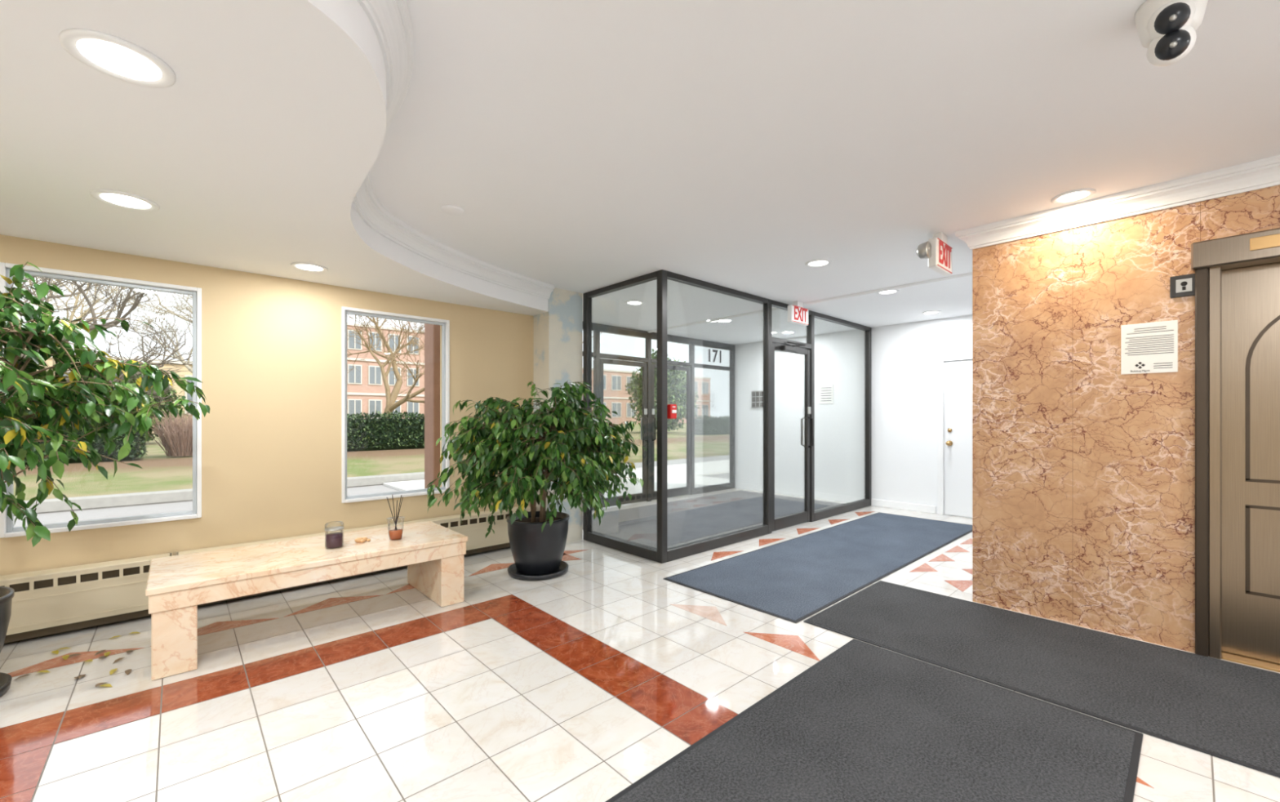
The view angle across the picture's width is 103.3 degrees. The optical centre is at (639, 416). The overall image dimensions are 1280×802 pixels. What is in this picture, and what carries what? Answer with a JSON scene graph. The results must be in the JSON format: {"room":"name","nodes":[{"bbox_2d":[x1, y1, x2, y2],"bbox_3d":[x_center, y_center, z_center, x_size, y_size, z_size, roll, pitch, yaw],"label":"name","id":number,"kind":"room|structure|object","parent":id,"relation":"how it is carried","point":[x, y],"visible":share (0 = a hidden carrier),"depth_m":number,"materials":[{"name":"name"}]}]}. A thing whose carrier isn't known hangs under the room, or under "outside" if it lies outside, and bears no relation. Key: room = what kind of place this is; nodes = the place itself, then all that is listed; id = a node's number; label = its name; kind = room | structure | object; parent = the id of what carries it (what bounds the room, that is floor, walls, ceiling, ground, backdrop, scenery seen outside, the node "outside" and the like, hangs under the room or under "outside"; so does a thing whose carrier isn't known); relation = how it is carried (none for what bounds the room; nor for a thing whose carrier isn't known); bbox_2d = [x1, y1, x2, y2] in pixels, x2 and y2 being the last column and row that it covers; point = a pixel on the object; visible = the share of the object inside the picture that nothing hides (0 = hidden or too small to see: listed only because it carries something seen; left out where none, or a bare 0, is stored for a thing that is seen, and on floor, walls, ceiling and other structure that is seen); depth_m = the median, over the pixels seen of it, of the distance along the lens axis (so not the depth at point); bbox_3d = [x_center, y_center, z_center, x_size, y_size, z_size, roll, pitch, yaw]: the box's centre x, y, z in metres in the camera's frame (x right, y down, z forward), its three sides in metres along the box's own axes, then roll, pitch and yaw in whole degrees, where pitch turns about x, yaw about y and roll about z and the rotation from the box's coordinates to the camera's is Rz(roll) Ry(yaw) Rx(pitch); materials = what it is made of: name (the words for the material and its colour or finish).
{"room":"apartment building lobby","nodes":[
{"label":"apartment building lobby","id":0,"kind":"room"},
{"bbox_2d":[0,234,533,575],"bbox_3d":[-3.511,0.000,3.239,7.200,2.600,0.220,0,0,-42],"label":"wall","id":1,"kind":"structure","parent":0,"point":[271,345],"depth_m":3.78,"materials":[{"name":"beige paint"}]},
{"bbox_2d":[0,262,201,537],"bbox_3d":[-3.385,-0.095,3.231,0.885,1.590,0.082,0,0,-42],"label":"window","id":2,"kind":"structure","parent":1,"relation":"in","point":[7,529],"depth_m":3.34,"materials":[{"name":"white paint"}]},
{"bbox_2d":[341,306,449,502],"bbox_3d":[-2.104,-0.095,4.405,0.878,1.590,0.082,0,0,-42],"label":"window","id":3,"kind":"structure","parent":1,"relation":"in","point":[445,324],"depth_m":4.32,"materials":[{"name":"white paint"}]},
{"bbox_2d":[13,454,729,526],"bbox_3d":[4.366,1.385,10.037,100.000,0.070,20.900,0,0,-42],"label":"driveway","id":4,"kind":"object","parent":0,"point":[133,510],"visible":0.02,"depth_m":7.37,"materials":[{"name":"grey asphalt"}]},
{"bbox_2d":[13,471,424,515],"bbox_3d":[-13.443,1.260,2.459,33.500,0.180,0.190,0,0,-42],"label":"sidewalk","id":5,"kind":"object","parent":4,"relation":"on","point":[89,502],"depth_m":7.70,"materials":[{"name":"concrete"}]},
{"bbox_2d":[424,323,439,488],"bbox_3d":[-2.422,-0.050,6.122,0.360,2.800,0.400,0,0,-42],"label":"pillar","id":6,"kind":"structure","parent":4,"relation":"on","point":[432,331],"depth_m":5.97,"materials":[{"name":"brown stone"}]},
{"bbox_2d":[13,435,729,500],"bbox_3d":[-1.376,1.145,16.304,80.000,0.409,3.900,0,0,-42],"label":"grass verge","id":7,"kind":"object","parent":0,"point":[169,474],"visible":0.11,"depth_m":9.96,"materials":[{"name":"green plant"}]},
{"bbox_2d":[382,459,729,497],"bbox_3d":[0.137,1.327,11.322,9.500,0.044,4.990,0,0,-42],"label":"path","id":8,"kind":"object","parent":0,"point":[676,473],"visible":0.21,"depth_m":10.58,"materials":[{"name":"concrete"}]},
{"bbox_2d":[625,300,643,305],"bbox_3d":[-0.067,-1.295,5.771,0.210,0.010,0.210,0,0,-43],"label":"recessed light","id":9,"kind":"object","parent":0,"point":[629,302],"depth_m":5.76,"materials":[{"name":"white plastic"}]},
{"bbox_2d":[0,487,1279,801],"bbox_3d":[0.429,1.320,2.122,11.900,0.040,8.950,0,0,-42],"label":"floor","id":10,"kind":"structure","parent":0,"point":[477,711],"depth_m":2.35,"materials":[{"name":"tile"}]},
{"bbox_2d":[13,631,141,686],"bbox_3d":[-2.905,1.293,2.617,0.438,0.010,0.776,0,0,-42],"label":"fallen leaves","id":11,"kind":"object","parent":10,"relation":"on","point":[56,651],"visible":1,"depth_m":2.68,"materials":[{"name":"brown plant"}]},
{"bbox_2d":[0,552,172,643],"bbox_3d":[-4.051,1.107,2.482,2.580,0.385,0.141,0,0,-42],"label":"radiator cover","id":12,"kind":"object","parent":10,"relation":"on","point":[46,602],"visible":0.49,"depth_m":3.03,"materials":[{"name":"metal"}]},
{"bbox_2d":[0,261,209,696],"bbox_3d":[-3.087,0.280,2.248,1.352,2.036,1.624,0,0,25],"label":"potted ficus","id":13,"kind":"object","parent":10,"relation":"on","point":[60,403],"visible":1,"depth_m":2.40,"materials":[{"name":"green plant"}]},
{"bbox_2d":[145,520,467,679],"bbox_3d":[-2.048,1.069,3.271,1.620,0.458,0.730,0,0,-42],"label":"bench","id":14,"kind":"object","parent":10,"relation":"on","point":[433,553],"visible":1,"depth_m":2.95,"materials":[{"name":"beige stone"}]},
{"bbox_2d":[324,520,343,548],"bbox_3d":[-1.967,0.760,3.257,0.108,0.160,0.108,0,0,-42],"label":"candle jar","id":15,"kind":"object","parent":14,"relation":"on","point":[333,540],"visible":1,"depth_m":3.23,"materials":[{"name":"purple glass"}]},
{"bbox_2d":[354,537,370,542],"bbox_3d":[-1.863,0.824,3.394,0.071,0.032,0.083,0,0,19],"label":"seashell ornament","id":16,"kind":"object","parent":14,"relation":"on","point":[358,539],"visible":1,"depth_m":3.37,"materials":[{"name":"beige"}]},
{"bbox_2d":[386,494,404,540],"bbox_3d":[-1.674,0.690,3.471,0.113,0.300,0.112,0,0,-42],"label":"reed diffuser","id":17,"kind":"object","parent":14,"relation":"on","point":[393,534],"visible":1,"depth_m":3.47,"materials":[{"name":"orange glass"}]},
{"bbox_2d":[176,504,536,606],"bbox_3d":[-2.090,1.107,4.279,2.700,0.385,0.141,0,0,-42],"label":"radiator cover","id":18,"kind":"object","parent":10,"relation":"on","point":[474,527],"visible":0.26,"depth_m":4.67,"materials":[{"name":"metal"}]},
{"bbox_2d":[426,381,647,580],"bbox_3d":[-0.767,0.505,4.023,1.840,1.586,1.468,0,0,-42],"label":"potted ficus","id":19,"kind":"object","parent":10,"relation":"on","point":[584,458],"visible":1,"depth_m":3.78,"materials":[{"name":"green plant"}]},
{"bbox_2d":[533,287,582,542],"bbox_3d":[-0.860,0.000,5.316,0.415,2.600,0.300,0,0,-42],"label":"column","id":20,"kind":"structure","parent":10,"relation":"on","point":[557,332],"depth_m":5.20,"materials":[{"name":"paint"}]},
{"bbox_2d":[0,511,1153,801],"bbox_3d":[1.481,1.299,2.144,9.020,0.001,7.180,0,0,-42],"label":"inlay","id":21,"kind":"object","parent":10,"relation":"on","point":[661,699],"visible":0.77,"depth_m":2.58,"materials":[{"name":"red tile"}]},
{"bbox_2d":[591,322,734,510],"bbox_3d":[0.124,0.000,7.777,4.290,2.600,0.070,0,0,-42],"label":"door frame","id":22,"kind":"structure","parent":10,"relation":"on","point":[597,328],"depth_m":8.14,"materials":[{"name":"black metal"}]},
{"bbox_2d":[600,356,648,507],"bbox_3d":[-0.209,0.213,7.411,0.197,2.151,0.910,0,0,44],"label":"door","id":23,"kind":"structure","parent":22,"relation":"attached to","point":[642,496],"depth_m":7.67,"materials":[{"name":"black metal"}]},
{"bbox_2d":[651,363,693,499],"bbox_3d":[0.514,0.213,8.095,0.910,2.151,0.165,0,0,-39],"label":"door","id":24,"kind":"structure","parent":22,"relation":"attached to","point":[682,491],"depth_m":8.22,"materials":[{"name":"black metal"}]},
{"bbox_2d":[591,489,842,549],"bbox_3d":[0.990,1.295,6.875,3.850,0.007,1.900,0,0,-42],"label":"floor mat","id":25,"kind":"object","parent":10,"relation":"on","point":[697,518],"visible":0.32,"depth_m":6.53,"materials":[{"name":"rubber"}]},
{"bbox_2d":[582,269,871,563],"bbox_3d":[1.391,0.000,6.368,4.325,2.600,1.180,0,0,-42],"label":"glass wall","id":26,"kind":"structure","parent":10,"relation":"on","point":[662,554],"depth_m":5.31,"materials":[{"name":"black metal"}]},
{"bbox_2d":[666,404,676,418],"bbox_3d":[0.289,-0.045,4.554,0.080,0.130,0.061,0,0,-42],"label":"alarm pull station","id":27,"kind":"object","parent":26,"relation":"attached to","point":[671,408],"visible":1,"depth_m":4.53,"materials":[{"name":"red plastic"}]},
{"bbox_2d":[647,307,781,333],"bbox_3d":[0.920,-1.288,6.845,0.035,0.025,2.350,0,0,-42],"label":"trim","id":28,"kind":"structure","parent":26,"relation":"attached to","point":[772,308],"depth_m":6.71,"materials":[{"name":"white paint"}]},
{"bbox_2d":[771,341,813,531],"bbox_3d":[1.802,0.213,5.928,0.199,2.151,0.850,0,0,43],"label":"door","id":29,"kind":"structure","parent":26,"relation":"in","point":[780,522],"depth_m":6.11,"materials":[{"name":"black metal"}]},
{"bbox_2d":[662,511,972,622],"bbox_3d":[2.105,1.295,5.008,4.130,0.007,1.180,0,0,-42],"label":"floor mat","id":30,"kind":"object","parent":10,"relation":"on","point":[793,580],"visible":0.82,"depth_m":4.43,"materials":[{"name":"rubber"}]},
{"bbox_2d":[605,638,1143,801],"bbox_3d":[0.134,1.295,1.119,4.110,0.007,1.200,0,0,-42],"label":"floor mat","id":31,"kind":"object","parent":10,"relation":"on","point":[865,722],"visible":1,"depth_m":1.99,"materials":[{"name":"rubber"}]},
{"bbox_2d":[803,580,1279,777],"bbox_3d":[2.905,1.295,2.028,1.175,0.007,4.265,0,0,-42],"label":"floor mat","id":32,"kind":"object","parent":10,"relation":"on","point":[1228,710],"visible":1,"depth_m":2.59,"materials":[{"name":"rubber"}]},
{"bbox_2d":[368,0,1279,345],"bbox_3d":[0.429,-1.400,2.122,11.900,0.200,8.950,0,0,-42],"label":"ceiling","id":33,"kind":"structure","parent":0,"point":[583,146],"depth_m":2.31,"materials":[{"name":"paint"}]},
{"bbox_2d":[0,0,548,315],"bbox_3d":[-2.420,-1.175,1.716,6.750,0.250,3.500,0,0,-43],"label":"ceiling soffit","id":34,"kind":"structure","parent":33,"relation":"attached to","point":[268,130],"depth_m":1.93,"materials":[{"name":"white paint"}]},
{"bbox_2d":[58,28,176,88],"bbox_3d":[-1.527,-1.045,1.489,0.240,0.010,0.240,0,0,-43],"label":"recessed light","id":35,"kind":"object","parent":34,"relation":"in","point":[117,58],"depth_m":1.48,"materials":[{"name":"white plastic"}]},
{"bbox_2d":[89,189,159,211],"bbox_3d":[-2.497,-1.045,2.459,0.240,0.010,0.240,0,0,-43],"label":"recessed light","id":36,"kind":"object","parent":34,"relation":"in","point":[113,197],"depth_m":2.45,"materials":[{"name":"white plastic"}]},
{"bbox_2d":[290,262,328,272],"bbox_3d":[-2.322,-1.045,3.555,0.220,0.010,0.220,0,0,-43],"label":"recessed light","id":37,"kind":"object","parent":34,"relation":"in","point":[309,267],"depth_m":3.55,"materials":[{"name":"white plastic"}]},
{"bbox_2d":[352,0,555,298],"bbox_3d":[-1.626,-1.238,1.325,1.677,0.125,7.510,0,0,21],"label":"trim","id":38,"kind":"structure","parent":34,"relation":"attached to","point":[390,20],"depth_m":2.94,"materials":[{"name":"white paint"}]},
{"bbox_2d":[440,204,463,214],"bbox_3d":[-1.178,-1.294,3.180,0.136,0.012,0.136,0,0,-43],"label":"cover plate","id":39,"kind":"object","parent":33,"relation":"attached to","point":[448,209],"depth_m":3.16,"materials":[{"name":"white plastic"}]},
{"bbox_2d":[787,300,808,325],"bbox_3d":[1.795,-1.175,5.738,0.360,0.250,0.064,0,0,-42],"label":"exit sign","id":40,"kind":"object","parent":33,"relation":"hanging from","point":[797,313],"visible":1,"depth_m":5.69,"materials":[{"name":"white plastic"}]},
{"bbox_2d":[805,258,831,267],"bbox_3d":[1.511,-1.295,4.287,0.210,0.010,0.210,0,0,-43],"label":"recessed light","id":41,"kind":"object","parent":33,"relation":"in","point":[820,262],"depth_m":4.28,"materials":[{"name":"white plastic"}]},
{"bbox_2d":[803,271,972,305],"bbox_3d":[2.459,-1.288,5.166,0.035,0.025,2.025,0,0,-42],"label":"trim","id":42,"kind":"structure","parent":33,"relation":"attached to","point":[962,275],"depth_m":5.07,"materials":[{"name":"white paint"}]},
{"bbox_2d":[876,288,899,294],"bbox_3d":[2.580,-1.295,5.266,0.210,0.010,0.210,0,0,-43],"label":"recessed light","id":43,"kind":"object","parent":33,"relation":"in","point":[891,291],"depth_m":5.28,"materials":[{"name":"white plastic"}]},
{"bbox_2d":[921,310,941,314],"bbox_3d":[3.638,-1.295,6.317,0.210,0.010,0.210,0,0,-43],"label":"recessed light","id":44,"kind":"object","parent":33,"relation":"in","point":[933,312],"depth_m":6.30,"materials":[{"name":"white plastic"}]},
{"bbox_2d":[915,231,952,275],"bbox_3d":[2.139,-1.170,3.646,0.536,0.260,0.114,0,0,-42],"label":"exit sign","id":45,"kind":"object","parent":33,"relation":"hanging from","point":[936,250],"visible":1,"depth_m":3.53,"materials":[{"name":"white plastic"}]},
{"bbox_2d":[1051,188,1095,204],"bbox_3d":[2.554,-1.295,2.985,0.200,0.010,0.200,0,0,-43],"label":"recessed light","id":46,"kind":"object","parent":33,"relation":"in","point":[1077,195],"depth_m":2.98,"materials":[{"name":"white plastic"}]},
{"bbox_2d":[1134,0,1208,66],"bbox_3d":[1.665,-1.203,1.587,0.163,0.194,0.164,0,0,2],"label":"emergency light","id":47,"kind":"object","parent":33,"relation":"attached to","point":[1166,28],"visible":1,"depth_m":1.55,"materials":[{"name":"white plastic"}]},
{"bbox_2d":[734,314,972,518],"bbox_3d":[4.674,0.000,6.148,0.200,2.600,8.750,0,0,-42],"label":"wall","id":48,"kind":"structure","parent":0,"point":[904,356],"depth_m":7.58,"materials":[{"name":"white paint"}]},
{"bbox_2d":[751,390,763,408],"bbox_3d":[2.088,-0.300,8.797,0.034,0.300,0.350,0,0,-42],"label":"panel","id":49,"kind":"object","parent":48,"relation":"attached to","point":[757,396],"visible":0.64,"depth_m":8.82,"materials":[{"name":"metal"}]},
{"bbox_2d":[819,383,833,403],"bbox_3d":[2.913,-0.350,7.912,0.014,0.300,0.230,0,0,-42],"label":"notice","id":50,"kind":"object","parent":48,"relation":"attached to","point":[826,391],"visible":1,"depth_m":7.90,"materials":[{"name":"paper"}]},
{"bbox_2d":[871,498,935,513],"bbox_3d":[5.465,1.250,5.123,0.018,0.100,6.170,0,0,-42],"label":"baseboard","id":51,"kind":"structure","parent":48,"relation":"attached to","point":[876,502],"depth_m":7.06,"materials":[{"name":"white paint"}]},
{"bbox_2d":[937,353,972,517],"bbox_3d":[4.290,0.250,6.352,0.092,2.100,1.010,0,0,-42],"label":"door","id":52,"kind":"structure","parent":48,"relation":"in","point":[954,377],"depth_m":6.60,"materials":[{"name":"white paint"}]},
{"bbox_2d":[972,184,1279,653],"bbox_3d":[4.505,0.000,2.803,2.170,2.600,4.045,0,0,-42],"label":"wall","id":53,"kind":"structure","parent":0,"point":[1083,469],"depth_m":3.10,"materials":[{"name":"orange stone"}]},
{"bbox_2d":[955,155,1279,250],"bbox_3d":[4.408,-1.238,2.771,2.156,0.125,4.131,0,0,-42],"label":"trim","id":54,"kind":"structure","parent":53,"relation":"attached to","point":[1263,173],"depth_m":2.92,"materials":[{"name":"white paint"}]},
{"bbox_2d":[1120,320,1177,373],"bbox_3d":[2.929,-0.395,2.914,0.004,0.290,0.230,0,0,-42],"label":"posted notice","id":55,"kind":"object","parent":53,"relation":"attached to","point":[1147,347],"visible":1,"depth_m":2.91,"materials":[{"name":"paper"}]},
{"bbox_2d":[1169,273,1195,297],"bbox_3d":[3.018,-0.725,2.808,0.016,0.120,0.107,0,0,-43],"label":"sign","id":56,"kind":"object","parent":53,"relation":"attached to","point":[1180,286],"depth_m":2.81,"materials":[{"name":"black plastic"}]},
{"bbox_2d":[1191,227,1279,671],"bbox_3d":[3.489,0.177,2.373,0.219,2.245,1.225,0,0,-42],"label":"elevator door","id":57,"kind":"object","parent":53,"relation":"attached to","point":[1237,277],"visible":0.95,"depth_m":2.71,"materials":[{"name":"brown metal"}]},
{"label":"outside","id":58,"kind":"structure","parent":0,"visible":0},
{"bbox_2d":[16,422,729,466],"bbox_3d":[-14.242,1.145,37.745,90.000,0.410,45.100,0,0,-42],"label":"lawn","id":59,"kind":"structure","parent":58,"point":[155,452],"depth_m":16.89,"materials":[{"name":"green plant"}]},
{"bbox_2d":[13,408,147,464],"bbox_3d":[-12.963,0.363,9.300,5.659,1.151,1.309,0,0,-42],"label":"hedge","id":60,"kind":"object","parent":59,"relation":"on","point":[98,442],"visible":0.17,"depth_m":10.45,"materials":[{"name":"green plant"}]},
{"bbox_2d":[13,276,162,376],"bbox_3d":[-19.657,-2.810,16.713,4.751,7.488,6.708,0,0,-27],"label":"bare tree","id":61,"kind":"object","parent":59,"relation":"on","point":[77,297],"visible":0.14,"depth_m":16.82,"materials":[{"name":"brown plant"}]},
{"bbox_2d":[13,275,192,421],"bbox_3d":[-12.614,-2.089,10.649,7.203,6.181,4.462,0,0,13],"label":"bare tree","id":62,"kind":"object","parent":59,"relation":"on","point":[113,323],"visible":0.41,"depth_m":11.18,"materials":[{"name":"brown plant"}]},
{"bbox_2d":[26,355,192,433],"bbox_3d":[-32.094,-1.081,27.476,13.900,4.038,8.120,0,0,-42],"label":"apartment building","id":63,"kind":"structure","parent":59,"relation":"on","point":[186,372],"depth_m":28.04,"materials":[{"name":"brick"}]},
{"bbox_2d":[90,362,191,442],"bbox_3d":[-16.947,-0.474,16.988,2.876,2.825,2.710,0,0,-38],"label":"evergreen shrub","id":64,"kind":"object","parent":59,"relation":"on","point":[179,406],"visible":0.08,"depth_m":17.11,"materials":[{"name":"green plant"}]},
{"bbox_2d":[98,288,192,373],"bbox_3d":[-15.854,-3.137,17.761,5.575,8.179,5.430,0,0,8],"label":"bare tree","id":65,"kind":"object","parent":59,"relation":"on","point":[180,307],"visible":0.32,"depth_m":16.92,"materials":[{"name":"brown plant"}]},
{"bbox_2d":[146,407,192,456],"bbox_3d":[-10.632,0.331,11.837,1.394,1.166,1.456,0,0,-22],"label":"bare shrub","id":66,"kind":"object","parent":59,"relation":"on","point":[180,443],"visible":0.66,"depth_m":11.53,"materials":[{"name":"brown plant"}]},
{"bbox_2d":[346,322,424,418],"bbox_3d":[-24.829,-3.631,50.409,16.600,9.138,8.120,0,0,-42],"label":"brick apartment building","id":67,"kind":"structure","parent":59,"relation":"on","point":[366,389],"depth_m":45.84,"materials":[{"name":"orange brick"}]},
{"bbox_2d":[346,409,424,451],"bbox_3d":[-6.819,0.366,15.140,5.815,1.143,1.451,0,0,-42],"label":"hedge","id":68,"kind":"object","parent":59,"relation":"on","point":[384,433],"visible":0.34,"depth_m":14.18,"materials":[{"name":"green plant"}]},
{"bbox_2d":[346,314,424,417],"bbox_3d":[-8.317,-2.230,17.162,6.558,6.361,4.089,0,0,11],"label":"bare tree","id":69,"kind":"object","parent":59,"relation":"on","point":[391,397],"visible":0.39,"depth_m":17.50,"materials":[{"name":"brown plant"}]},
{"bbox_2d":[353,315,424,345],"bbox_3d":[-8.702,-3.251,23.094,8.131,8.376,5.646,0,0,28],"label":"bare tree","id":70,"kind":"object","parent":59,"relation":"on","point":[419,337],"visible":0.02,"depth_m":23.02,"materials":[{"name":"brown plant"}]},
{"bbox_2d":[591,368,711,423],"bbox_3d":[-1.175,-2.381,69.371,24.100,6.638,8.120,0,0,-42],"label":"brick apartment building","id":71,"kind":"structure","parent":59,"relation":"on","point":[615,397],"depth_m":63.19,"materials":[{"name":"orange brick"}]},
{"bbox_2d":[624,348,701,431],"bbox_3d":[1.197,-1.492,29.026,4.337,4.859,4.343,0,0,-28],"label":"tree","id":72,"kind":"object","parent":59,"relation":"on","point":[677,384],"visible":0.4,"depth_m":28.15,"materials":[{"name":"green plant"}]},
{"bbox_2d":[694,414,729,435],"bbox_3d":[6.011,0.405,28.591,8.723,1.066,1.358,0,0,-42],"label":"hedge","id":73,"kind":"object","parent":59,"relation":"on","point":[712,425],"visible":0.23,"depth_m":25.88,"materials":[{"name":"green plant"}]}
]}

